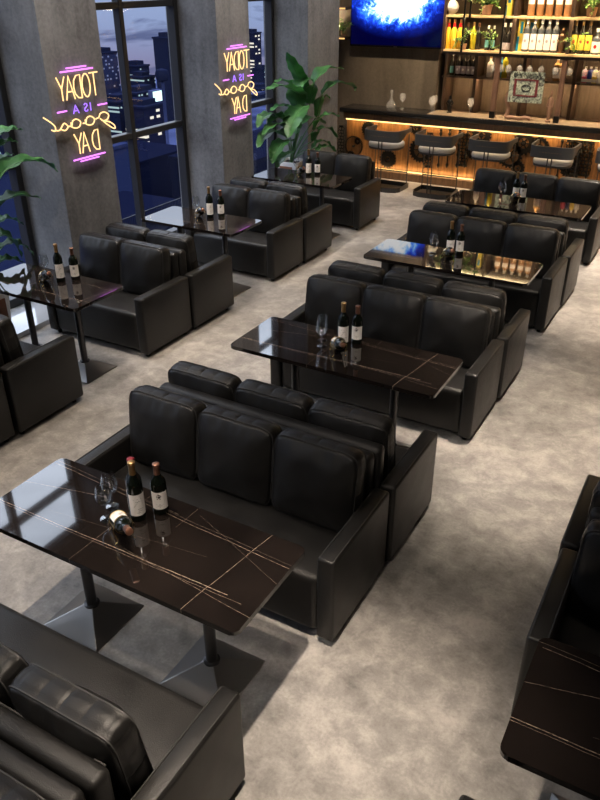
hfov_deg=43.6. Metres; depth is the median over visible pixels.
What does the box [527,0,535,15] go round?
liquor bottle
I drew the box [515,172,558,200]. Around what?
cushion
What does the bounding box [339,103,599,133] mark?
countertop
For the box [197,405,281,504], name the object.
cushion
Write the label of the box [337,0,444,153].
wall
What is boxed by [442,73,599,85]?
shelf
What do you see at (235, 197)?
cushion
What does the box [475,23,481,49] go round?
liquor bottle
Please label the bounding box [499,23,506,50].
liquor bottle
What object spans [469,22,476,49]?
liquor bottle
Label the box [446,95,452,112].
figurine
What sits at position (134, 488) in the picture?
wine bottle
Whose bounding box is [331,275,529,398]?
sofa
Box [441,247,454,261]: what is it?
cradle
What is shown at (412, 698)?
floor
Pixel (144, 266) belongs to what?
cushion
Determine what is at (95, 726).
cushion
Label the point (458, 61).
liquor bottle
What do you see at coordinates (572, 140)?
rod
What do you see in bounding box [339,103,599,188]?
bar counter
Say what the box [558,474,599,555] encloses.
sofa
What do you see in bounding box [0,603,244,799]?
sofa
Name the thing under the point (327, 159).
cushion
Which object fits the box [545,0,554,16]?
liquor bottle
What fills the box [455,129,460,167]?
rod
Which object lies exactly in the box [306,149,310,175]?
wine bottle
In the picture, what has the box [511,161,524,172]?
gear
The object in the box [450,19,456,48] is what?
liquor bottle
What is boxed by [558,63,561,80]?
liquor bottle
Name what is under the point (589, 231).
sofa
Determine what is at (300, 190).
cushion
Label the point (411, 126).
gear
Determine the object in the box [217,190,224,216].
wine bottle
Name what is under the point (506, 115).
branch
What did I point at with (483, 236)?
cushion
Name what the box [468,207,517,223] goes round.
cushion
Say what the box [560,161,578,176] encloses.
gear
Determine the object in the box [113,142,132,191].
building
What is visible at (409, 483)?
sofa
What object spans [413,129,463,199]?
bar stool
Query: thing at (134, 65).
tower block
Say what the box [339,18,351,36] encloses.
shelf plant
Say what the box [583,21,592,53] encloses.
liquor bottle
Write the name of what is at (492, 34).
liquor bottle
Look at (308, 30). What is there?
wall
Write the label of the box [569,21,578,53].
liquor bottle
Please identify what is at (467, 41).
liquor bottle
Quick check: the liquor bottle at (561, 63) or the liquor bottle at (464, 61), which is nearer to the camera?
the liquor bottle at (561, 63)
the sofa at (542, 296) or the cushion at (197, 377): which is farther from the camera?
the sofa at (542, 296)
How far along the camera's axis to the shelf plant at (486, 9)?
10.91 m
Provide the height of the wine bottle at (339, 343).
0.162 m
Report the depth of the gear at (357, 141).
12.86 m
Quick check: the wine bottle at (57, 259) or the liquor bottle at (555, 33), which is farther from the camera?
the liquor bottle at (555, 33)
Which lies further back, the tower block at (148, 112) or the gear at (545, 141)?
the tower block at (148, 112)
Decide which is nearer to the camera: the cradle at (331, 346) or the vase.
the cradle at (331, 346)
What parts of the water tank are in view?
tank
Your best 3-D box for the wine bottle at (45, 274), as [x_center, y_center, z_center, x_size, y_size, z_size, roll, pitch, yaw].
[-2.153,-1.053,6.354,0.077,0.162,0.296,-16,33,-26]
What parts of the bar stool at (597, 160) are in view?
backrest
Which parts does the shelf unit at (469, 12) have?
panel, glass rail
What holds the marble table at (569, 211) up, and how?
on the floor
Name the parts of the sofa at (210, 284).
frame, armrest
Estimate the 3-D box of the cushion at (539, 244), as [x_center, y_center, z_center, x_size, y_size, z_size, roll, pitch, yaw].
[2.280,-1.483,7.460,0.530,0.498,0.251,15,33,25]
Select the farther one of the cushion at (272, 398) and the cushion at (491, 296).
the cushion at (491, 296)
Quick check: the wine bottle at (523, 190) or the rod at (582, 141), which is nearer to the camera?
the wine bottle at (523, 190)
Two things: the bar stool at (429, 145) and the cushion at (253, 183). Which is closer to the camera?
the cushion at (253, 183)
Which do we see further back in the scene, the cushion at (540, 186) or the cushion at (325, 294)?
the cushion at (540, 186)
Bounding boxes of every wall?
[263,0,339,181]
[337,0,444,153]
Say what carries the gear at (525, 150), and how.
attached to the bar counter at (387, 118)
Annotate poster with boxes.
[507,60,545,103]
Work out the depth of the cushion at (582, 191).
9.02 m
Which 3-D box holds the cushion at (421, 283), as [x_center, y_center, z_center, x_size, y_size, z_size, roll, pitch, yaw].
[0.949,-0.822,6.309,0.530,0.498,0.250,15,33,25]
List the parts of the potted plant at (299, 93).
planter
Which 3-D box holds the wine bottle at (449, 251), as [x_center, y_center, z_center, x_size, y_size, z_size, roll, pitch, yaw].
[1.359,-1.343,6.837,0.077,0.162,0.296,0,30,0]
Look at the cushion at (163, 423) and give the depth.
4.43 m
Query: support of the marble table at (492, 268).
on the floor
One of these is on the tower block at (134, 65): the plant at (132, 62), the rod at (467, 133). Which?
the plant at (132, 62)
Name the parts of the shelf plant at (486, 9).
flower pot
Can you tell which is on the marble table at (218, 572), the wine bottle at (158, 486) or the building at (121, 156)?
the wine bottle at (158, 486)
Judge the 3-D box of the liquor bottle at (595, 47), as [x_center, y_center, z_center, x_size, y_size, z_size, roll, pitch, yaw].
[4.150,-5.014,10.491,0.120,0.330,0.121,15,33,25]
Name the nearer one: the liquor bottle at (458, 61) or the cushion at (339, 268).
the cushion at (339, 268)
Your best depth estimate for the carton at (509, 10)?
10.81 m
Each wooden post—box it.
[489,57,501,117]
[553,60,567,122]
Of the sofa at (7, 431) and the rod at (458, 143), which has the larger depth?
the rod at (458, 143)
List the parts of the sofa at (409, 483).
frame, seat, armrest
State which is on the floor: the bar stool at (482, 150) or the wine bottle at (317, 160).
the bar stool at (482, 150)
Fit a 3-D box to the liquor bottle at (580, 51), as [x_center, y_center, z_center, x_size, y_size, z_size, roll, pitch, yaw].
[3.968,-5.104,10.558,0.092,0.420,0.093,15,33,25]
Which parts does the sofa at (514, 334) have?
frame, armrest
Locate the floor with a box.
[0,177,599,799]
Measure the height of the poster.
0.606 m
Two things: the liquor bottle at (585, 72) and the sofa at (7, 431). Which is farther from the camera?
the liquor bottle at (585, 72)
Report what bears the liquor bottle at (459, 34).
on the shelf unit at (469, 12)
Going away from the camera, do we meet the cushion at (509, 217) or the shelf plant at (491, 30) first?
the cushion at (509, 217)
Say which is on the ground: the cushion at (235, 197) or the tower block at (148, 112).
the tower block at (148, 112)
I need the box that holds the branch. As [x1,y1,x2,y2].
[503,90,530,120]
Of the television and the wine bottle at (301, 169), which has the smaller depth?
the wine bottle at (301, 169)
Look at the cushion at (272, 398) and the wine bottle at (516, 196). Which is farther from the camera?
the wine bottle at (516, 196)
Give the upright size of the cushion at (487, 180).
0.498 m
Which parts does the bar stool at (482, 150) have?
post, seat, backrest, post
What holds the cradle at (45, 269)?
on the marble table at (21, 281)
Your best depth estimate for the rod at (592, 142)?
11.16 m
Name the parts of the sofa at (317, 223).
frame, armrest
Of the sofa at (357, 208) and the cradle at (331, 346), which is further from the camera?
the sofa at (357, 208)
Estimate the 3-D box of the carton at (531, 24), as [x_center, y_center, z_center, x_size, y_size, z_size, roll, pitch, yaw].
[3.399,-5.369,11.028,0.221,0.420,0.083,15,33,25]
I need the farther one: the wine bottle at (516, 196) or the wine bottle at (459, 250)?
the wine bottle at (516, 196)
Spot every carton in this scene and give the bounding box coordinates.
[506,0,513,15]
[515,19,526,50]
[526,19,541,48]
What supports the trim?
attached to the pillar at (39, 39)
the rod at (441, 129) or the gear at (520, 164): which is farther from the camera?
the rod at (441, 129)
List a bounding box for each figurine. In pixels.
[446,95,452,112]
[545,90,553,122]
[556,28,566,52]
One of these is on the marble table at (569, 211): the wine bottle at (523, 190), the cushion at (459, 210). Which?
the wine bottle at (523, 190)
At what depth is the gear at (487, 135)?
11.79 m
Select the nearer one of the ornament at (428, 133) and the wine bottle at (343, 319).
the wine bottle at (343, 319)
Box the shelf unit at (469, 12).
[441,0,599,60]
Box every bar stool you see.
[365,124,411,192]
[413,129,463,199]
[468,134,517,188]
[530,139,581,176]
[595,147,599,179]
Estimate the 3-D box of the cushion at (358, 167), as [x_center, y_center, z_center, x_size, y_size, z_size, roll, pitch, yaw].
[0.727,-3.139,10.378,0.530,0.498,0.250,15,33,25]
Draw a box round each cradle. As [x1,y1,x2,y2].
[38,269,52,286]
[108,510,135,543]
[194,207,205,219]
[329,336,346,356]
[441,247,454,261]
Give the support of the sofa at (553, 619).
on the floor
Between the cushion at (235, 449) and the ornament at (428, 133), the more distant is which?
the ornament at (428, 133)
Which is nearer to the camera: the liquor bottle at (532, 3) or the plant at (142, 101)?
the liquor bottle at (532, 3)
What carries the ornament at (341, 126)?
attached to the bar counter at (387, 118)
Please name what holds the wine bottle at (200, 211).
on the cradle at (199, 207)
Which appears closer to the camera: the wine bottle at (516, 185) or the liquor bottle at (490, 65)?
the wine bottle at (516, 185)
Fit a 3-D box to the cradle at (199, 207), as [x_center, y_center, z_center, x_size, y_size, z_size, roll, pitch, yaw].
[-1.077,-2.017,8.063,0.104,0.139,0.147,-10,31,-16]
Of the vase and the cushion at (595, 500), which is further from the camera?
the vase
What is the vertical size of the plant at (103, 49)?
1.200 m
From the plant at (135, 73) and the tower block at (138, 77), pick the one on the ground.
the tower block at (138, 77)
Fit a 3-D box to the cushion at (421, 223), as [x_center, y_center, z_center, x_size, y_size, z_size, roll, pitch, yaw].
[1.387,-1.730,7.901,0.530,0.498,0.250,15,33,25]
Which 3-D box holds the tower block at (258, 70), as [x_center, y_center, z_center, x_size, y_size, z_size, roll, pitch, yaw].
[-13.692,-113.089,259.827,5.400,5.580,3.660,15,33,25]
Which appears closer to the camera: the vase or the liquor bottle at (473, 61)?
the vase
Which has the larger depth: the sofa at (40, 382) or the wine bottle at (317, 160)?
the wine bottle at (317, 160)
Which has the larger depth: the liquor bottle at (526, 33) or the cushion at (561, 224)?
the liquor bottle at (526, 33)
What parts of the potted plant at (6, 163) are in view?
planter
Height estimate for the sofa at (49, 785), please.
0.800 m
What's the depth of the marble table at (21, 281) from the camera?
6.41 m
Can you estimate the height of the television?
0.900 m
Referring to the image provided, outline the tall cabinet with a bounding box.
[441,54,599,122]
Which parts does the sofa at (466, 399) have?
armrest, seat, armrest, frame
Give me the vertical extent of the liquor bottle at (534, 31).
0.430 m
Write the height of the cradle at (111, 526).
0.139 m
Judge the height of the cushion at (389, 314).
0.498 m
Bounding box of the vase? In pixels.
[448,0,458,14]
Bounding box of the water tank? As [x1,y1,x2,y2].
[155,68,169,143]
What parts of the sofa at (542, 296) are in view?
armrest, seat, armrest, frame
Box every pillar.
[0,0,121,269]
[165,0,253,209]
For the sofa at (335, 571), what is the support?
on the floor
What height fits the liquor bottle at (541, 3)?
0.340 m
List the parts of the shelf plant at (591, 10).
flower pot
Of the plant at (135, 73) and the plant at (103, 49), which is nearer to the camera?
the plant at (135, 73)
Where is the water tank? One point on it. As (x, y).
(161, 74)
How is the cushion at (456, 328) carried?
on the sofa at (466, 399)
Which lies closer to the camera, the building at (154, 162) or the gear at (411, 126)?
the gear at (411, 126)
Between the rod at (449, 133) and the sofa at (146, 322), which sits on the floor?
the sofa at (146, 322)
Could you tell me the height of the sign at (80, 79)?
0.852 m
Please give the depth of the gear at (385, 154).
12.73 m
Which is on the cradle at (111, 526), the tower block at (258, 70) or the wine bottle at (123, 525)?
the wine bottle at (123, 525)
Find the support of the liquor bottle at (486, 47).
on the shelf unit at (469, 12)
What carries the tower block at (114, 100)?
on the ground
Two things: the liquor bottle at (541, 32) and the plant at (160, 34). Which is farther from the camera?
the plant at (160, 34)
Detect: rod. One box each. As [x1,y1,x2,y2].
[436,128,442,167]
[445,128,451,167]
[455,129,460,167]
[463,130,468,167]
[555,139,563,176]
[565,139,573,176]
[575,140,583,177]
[584,141,593,178]
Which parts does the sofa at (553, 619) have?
armrest, seat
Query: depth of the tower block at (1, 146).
105.21 m
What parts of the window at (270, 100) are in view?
frame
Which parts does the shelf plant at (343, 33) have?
flower pot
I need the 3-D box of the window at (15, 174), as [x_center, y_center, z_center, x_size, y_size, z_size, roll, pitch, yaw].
[-3.296,-2.702,6.253,0.120,4.600,1.950,15,33,25]
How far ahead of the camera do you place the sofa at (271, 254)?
8.59 m
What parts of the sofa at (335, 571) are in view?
armrest, seat, frame, armrest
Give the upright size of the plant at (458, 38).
0.314 m
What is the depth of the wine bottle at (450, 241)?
6.90 m
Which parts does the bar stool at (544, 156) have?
seat, backrest, post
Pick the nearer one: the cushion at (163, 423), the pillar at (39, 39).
the cushion at (163, 423)
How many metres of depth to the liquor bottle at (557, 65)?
11.33 m
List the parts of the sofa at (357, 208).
seat, armrest, frame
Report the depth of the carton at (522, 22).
10.96 m
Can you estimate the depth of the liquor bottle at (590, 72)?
11.15 m
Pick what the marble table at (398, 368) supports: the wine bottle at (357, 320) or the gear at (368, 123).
the wine bottle at (357, 320)
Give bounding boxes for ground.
[121,79,265,144]
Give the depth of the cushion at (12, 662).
2.73 m
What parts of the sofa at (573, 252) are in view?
frame, armrest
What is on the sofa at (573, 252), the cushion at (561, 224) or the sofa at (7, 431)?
the cushion at (561, 224)
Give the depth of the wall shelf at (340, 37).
12.37 m
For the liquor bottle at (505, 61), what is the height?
0.370 m
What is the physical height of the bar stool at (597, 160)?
0.940 m
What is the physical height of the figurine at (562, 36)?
0.330 m
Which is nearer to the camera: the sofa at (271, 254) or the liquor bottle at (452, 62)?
the sofa at (271, 254)
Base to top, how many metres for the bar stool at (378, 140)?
0.940 m
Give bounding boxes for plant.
[0,125,57,320]
[101,47,110,51]
[106,92,122,99]
[128,60,143,64]
[131,84,151,91]
[133,71,148,75]
[133,97,155,105]
[158,32,167,36]
[256,52,356,169]
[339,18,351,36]
[452,28,474,49]
[467,0,500,14]
[475,29,499,48]
[559,32,588,52]
[583,0,599,17]
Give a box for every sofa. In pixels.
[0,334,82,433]
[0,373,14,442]
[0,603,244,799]
[0,739,84,799]
[46,251,191,355]
[74,402,388,640]
[105,234,233,328]
[160,382,437,560]
[185,197,302,280]
[270,303,503,439]
[290,195,331,262]
[305,161,380,229]
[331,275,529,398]
[381,233,567,331]
[458,217,583,305]
[459,795,474,799]
[468,189,599,264]
[511,519,599,714]
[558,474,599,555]
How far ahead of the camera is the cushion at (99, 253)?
7.14 m
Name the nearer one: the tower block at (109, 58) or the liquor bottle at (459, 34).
the liquor bottle at (459, 34)
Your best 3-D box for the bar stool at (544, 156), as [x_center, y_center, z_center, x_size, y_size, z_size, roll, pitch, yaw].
[3.621,-3.218,10.846,0.624,0.940,0.541,15,33,25]
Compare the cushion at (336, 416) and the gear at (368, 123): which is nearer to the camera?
the cushion at (336, 416)
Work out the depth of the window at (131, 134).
8.89 m
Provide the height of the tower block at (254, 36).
16.100 m
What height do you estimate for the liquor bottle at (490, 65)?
0.320 m
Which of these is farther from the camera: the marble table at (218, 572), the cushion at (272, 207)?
the cushion at (272, 207)
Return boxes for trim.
[10,302,49,338]
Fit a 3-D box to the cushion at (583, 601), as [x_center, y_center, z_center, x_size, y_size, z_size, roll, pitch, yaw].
[1.518,0.832,3.400,0.529,0.498,0.252,15,33,25]
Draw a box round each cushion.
[0,314,23,364]
[0,642,28,710]
[0,769,44,799]
[8,663,153,799]
[79,232,125,284]
[106,222,150,241]
[120,240,170,294]
[129,385,206,479]
[146,229,198,272]
[168,361,241,401]
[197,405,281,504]
[212,183,250,217]
[230,176,268,188]
[234,379,314,422]
[247,188,290,232]
[265,181,307,214]
[271,428,366,531]
[302,150,336,174]
[304,274,366,333]
[308,399,395,479]
[328,260,385,284]
[334,153,371,191]
[361,284,426,348]
[382,270,443,295]
[406,210,457,247]
[418,296,491,367]
[422,201,469,216]
[440,280,506,334]
[454,216,507,256]
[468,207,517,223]
[473,168,516,195]
[501,223,559,277]
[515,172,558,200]
[516,213,568,254]
[554,177,599,221]
[567,519,599,624]
[585,480,599,528]
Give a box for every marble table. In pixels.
[0,263,122,383]
[0,458,304,706]
[141,206,261,296]
[231,317,462,448]
[251,168,351,238]
[363,239,542,286]
[445,190,591,220]
[500,638,599,799]
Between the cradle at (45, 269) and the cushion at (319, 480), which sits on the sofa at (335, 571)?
the cushion at (319, 480)
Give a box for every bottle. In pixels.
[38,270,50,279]
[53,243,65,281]
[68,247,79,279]
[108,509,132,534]
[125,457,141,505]
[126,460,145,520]
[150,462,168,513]
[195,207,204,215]
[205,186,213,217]
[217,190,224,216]
[297,166,304,173]
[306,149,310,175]
[315,152,319,174]
[330,337,345,348]
[337,302,348,346]
[351,305,362,343]
[442,247,453,256]
[445,19,451,48]
[446,221,454,248]
[449,55,454,74]
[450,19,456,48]
[455,55,461,75]
[455,224,464,254]
[456,19,462,48]
[460,55,466,75]
[464,22,470,48]
[466,56,472,75]
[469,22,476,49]
[471,56,475,75]
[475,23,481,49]
[484,25,490,49]
[486,56,493,76]
[490,26,495,49]
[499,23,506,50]
[501,57,508,77]
[505,23,512,50]
[510,193,519,200]
[512,172,519,200]
[519,175,527,199]
[521,19,530,51]
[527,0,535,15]
[528,19,537,51]
[535,19,544,51]
[536,0,544,15]
[542,19,552,52]
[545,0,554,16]
[550,20,559,52]
[552,59,559,80]
[554,0,563,16]
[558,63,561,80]
[563,0,572,16]
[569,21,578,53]
[576,21,585,53]
[581,66,587,82]
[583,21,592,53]
[586,67,592,82]
[590,28,599,54]
[591,67,597,82]
[596,70,599,83]
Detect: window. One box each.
[0,57,38,308]
[95,0,191,233]
[248,0,275,181]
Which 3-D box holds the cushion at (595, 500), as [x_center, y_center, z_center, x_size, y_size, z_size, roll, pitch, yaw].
[1.700,0.648,3.721,0.530,0.498,0.250,15,33,25]
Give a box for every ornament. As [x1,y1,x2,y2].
[337,125,344,153]
[424,132,433,167]
[459,133,469,166]
[561,139,594,176]
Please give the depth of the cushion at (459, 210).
8.03 m
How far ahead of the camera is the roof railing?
61.09 m
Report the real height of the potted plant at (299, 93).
2.111 m
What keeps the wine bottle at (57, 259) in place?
on the marble table at (21, 281)
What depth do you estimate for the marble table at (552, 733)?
2.66 m
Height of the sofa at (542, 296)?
0.800 m
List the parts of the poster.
red frame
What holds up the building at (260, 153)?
on the ground
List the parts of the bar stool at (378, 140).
post, post, seat, backrest, plate, post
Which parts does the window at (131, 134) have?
frame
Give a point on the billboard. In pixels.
(156, 93)
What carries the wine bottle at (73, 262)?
on the marble table at (21, 281)
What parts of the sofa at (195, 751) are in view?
frame, seat, armrest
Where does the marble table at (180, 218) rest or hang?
on the floor
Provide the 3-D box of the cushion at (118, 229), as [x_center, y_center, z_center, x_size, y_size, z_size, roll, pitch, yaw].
[-1.689,-1.522,7.557,0.530,0.498,0.251,15,33,25]
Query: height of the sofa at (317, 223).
0.800 m
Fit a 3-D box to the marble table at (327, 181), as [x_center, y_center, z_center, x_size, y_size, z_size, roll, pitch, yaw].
[0.022,-2.579,9.943,1.200,0.750,0.593,15,33,25]
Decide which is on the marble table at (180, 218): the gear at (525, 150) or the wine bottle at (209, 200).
the wine bottle at (209, 200)
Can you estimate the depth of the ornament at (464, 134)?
12.04 m
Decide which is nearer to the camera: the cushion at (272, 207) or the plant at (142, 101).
the cushion at (272, 207)
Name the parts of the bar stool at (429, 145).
post, post, post, plate, seat, backrest, post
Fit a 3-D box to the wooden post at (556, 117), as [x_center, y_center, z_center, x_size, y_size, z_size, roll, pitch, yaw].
[3.801,-4.494,10.938,0.076,0.865,0.076,15,33,25]
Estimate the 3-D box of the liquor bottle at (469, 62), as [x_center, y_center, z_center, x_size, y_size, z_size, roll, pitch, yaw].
[2.701,-5.350,11.929,0.090,0.360,0.091,15,33,25]
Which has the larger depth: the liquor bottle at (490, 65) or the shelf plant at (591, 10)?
the liquor bottle at (490, 65)
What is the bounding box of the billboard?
[148,89,161,101]
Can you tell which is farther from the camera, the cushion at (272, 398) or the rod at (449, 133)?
the rod at (449, 133)
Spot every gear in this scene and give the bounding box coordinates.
[345,136,362,154]
[354,137,360,144]
[362,121,374,134]
[379,151,395,167]
[409,125,421,133]
[409,140,430,162]
[472,131,491,140]
[499,145,521,167]
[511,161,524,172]
[513,135,534,154]
[530,137,548,146]
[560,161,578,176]
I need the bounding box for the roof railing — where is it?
[122,198,181,224]
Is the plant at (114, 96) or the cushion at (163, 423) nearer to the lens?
the cushion at (163, 423)
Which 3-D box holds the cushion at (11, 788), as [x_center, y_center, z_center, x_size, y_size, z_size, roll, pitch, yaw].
[-0.997,1.401,2.420,0.529,0.498,0.252,15,33,25]
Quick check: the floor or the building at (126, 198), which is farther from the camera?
the building at (126, 198)
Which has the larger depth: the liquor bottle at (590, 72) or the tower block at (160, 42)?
the tower block at (160, 42)
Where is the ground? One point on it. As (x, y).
(172, 132)
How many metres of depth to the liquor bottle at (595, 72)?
11.12 m
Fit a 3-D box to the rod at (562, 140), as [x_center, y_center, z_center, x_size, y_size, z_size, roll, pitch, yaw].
[3.939,-3.676,11.359,0.052,0.650,0.076,15,33,25]
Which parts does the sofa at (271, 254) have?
armrest, seat, armrest, frame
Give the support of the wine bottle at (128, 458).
on the marble table at (218, 572)
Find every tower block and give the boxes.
[0,135,4,153]
[101,47,120,93]
[106,92,135,135]
[118,84,159,97]
[122,97,165,143]
[128,60,149,74]
[130,71,155,87]
[152,32,174,121]
[249,29,261,79]
[251,64,264,82]
[251,83,264,90]
[251,91,264,101]
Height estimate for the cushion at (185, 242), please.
0.498 m
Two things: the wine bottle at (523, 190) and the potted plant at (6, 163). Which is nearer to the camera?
the potted plant at (6, 163)
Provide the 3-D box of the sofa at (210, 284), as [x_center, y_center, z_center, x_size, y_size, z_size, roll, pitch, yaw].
[-1.386,-1.308,7.672,1.222,0.800,0.691,15,33,25]
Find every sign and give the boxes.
[43,65,115,161]
[215,44,257,119]
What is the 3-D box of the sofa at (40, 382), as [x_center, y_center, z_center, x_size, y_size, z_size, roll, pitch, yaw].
[-2.475,-0.350,5.997,1.222,0.800,0.691,15,33,25]
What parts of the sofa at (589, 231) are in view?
seat, armrest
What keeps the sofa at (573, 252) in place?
on the floor
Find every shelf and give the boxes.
[339,6,350,9]
[339,36,349,39]
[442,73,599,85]
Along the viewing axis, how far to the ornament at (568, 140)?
11.22 m
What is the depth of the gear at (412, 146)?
12.46 m
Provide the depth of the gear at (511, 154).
11.72 m
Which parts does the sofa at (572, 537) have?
frame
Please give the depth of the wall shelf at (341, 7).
12.16 m
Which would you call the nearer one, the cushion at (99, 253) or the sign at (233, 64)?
the cushion at (99, 253)
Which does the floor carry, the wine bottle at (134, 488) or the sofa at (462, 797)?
the sofa at (462, 797)
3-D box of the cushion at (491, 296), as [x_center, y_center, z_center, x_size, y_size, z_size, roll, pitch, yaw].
[1.396,-0.699,6.089,0.529,0.498,0.252,15,33,25]
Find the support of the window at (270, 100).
in the wall
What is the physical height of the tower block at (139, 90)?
11.243 m
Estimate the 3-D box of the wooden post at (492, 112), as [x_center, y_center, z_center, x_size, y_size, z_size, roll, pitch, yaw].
[2.958,-4.727,11.354,0.081,0.865,0.081,15,33,25]
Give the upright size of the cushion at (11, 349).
0.498 m
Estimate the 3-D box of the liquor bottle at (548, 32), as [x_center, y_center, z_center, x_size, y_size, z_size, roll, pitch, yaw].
[3.560,-5.221,10.757,0.100,0.430,0.101,15,33,25]
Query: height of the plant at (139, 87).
1.200 m
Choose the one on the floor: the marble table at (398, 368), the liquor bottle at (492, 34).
the marble table at (398, 368)
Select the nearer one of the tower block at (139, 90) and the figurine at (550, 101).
the figurine at (550, 101)
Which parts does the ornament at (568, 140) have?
rail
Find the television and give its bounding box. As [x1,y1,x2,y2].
[350,0,444,49]
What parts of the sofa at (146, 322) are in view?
armrest, seat, armrest, frame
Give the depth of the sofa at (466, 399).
5.71 m

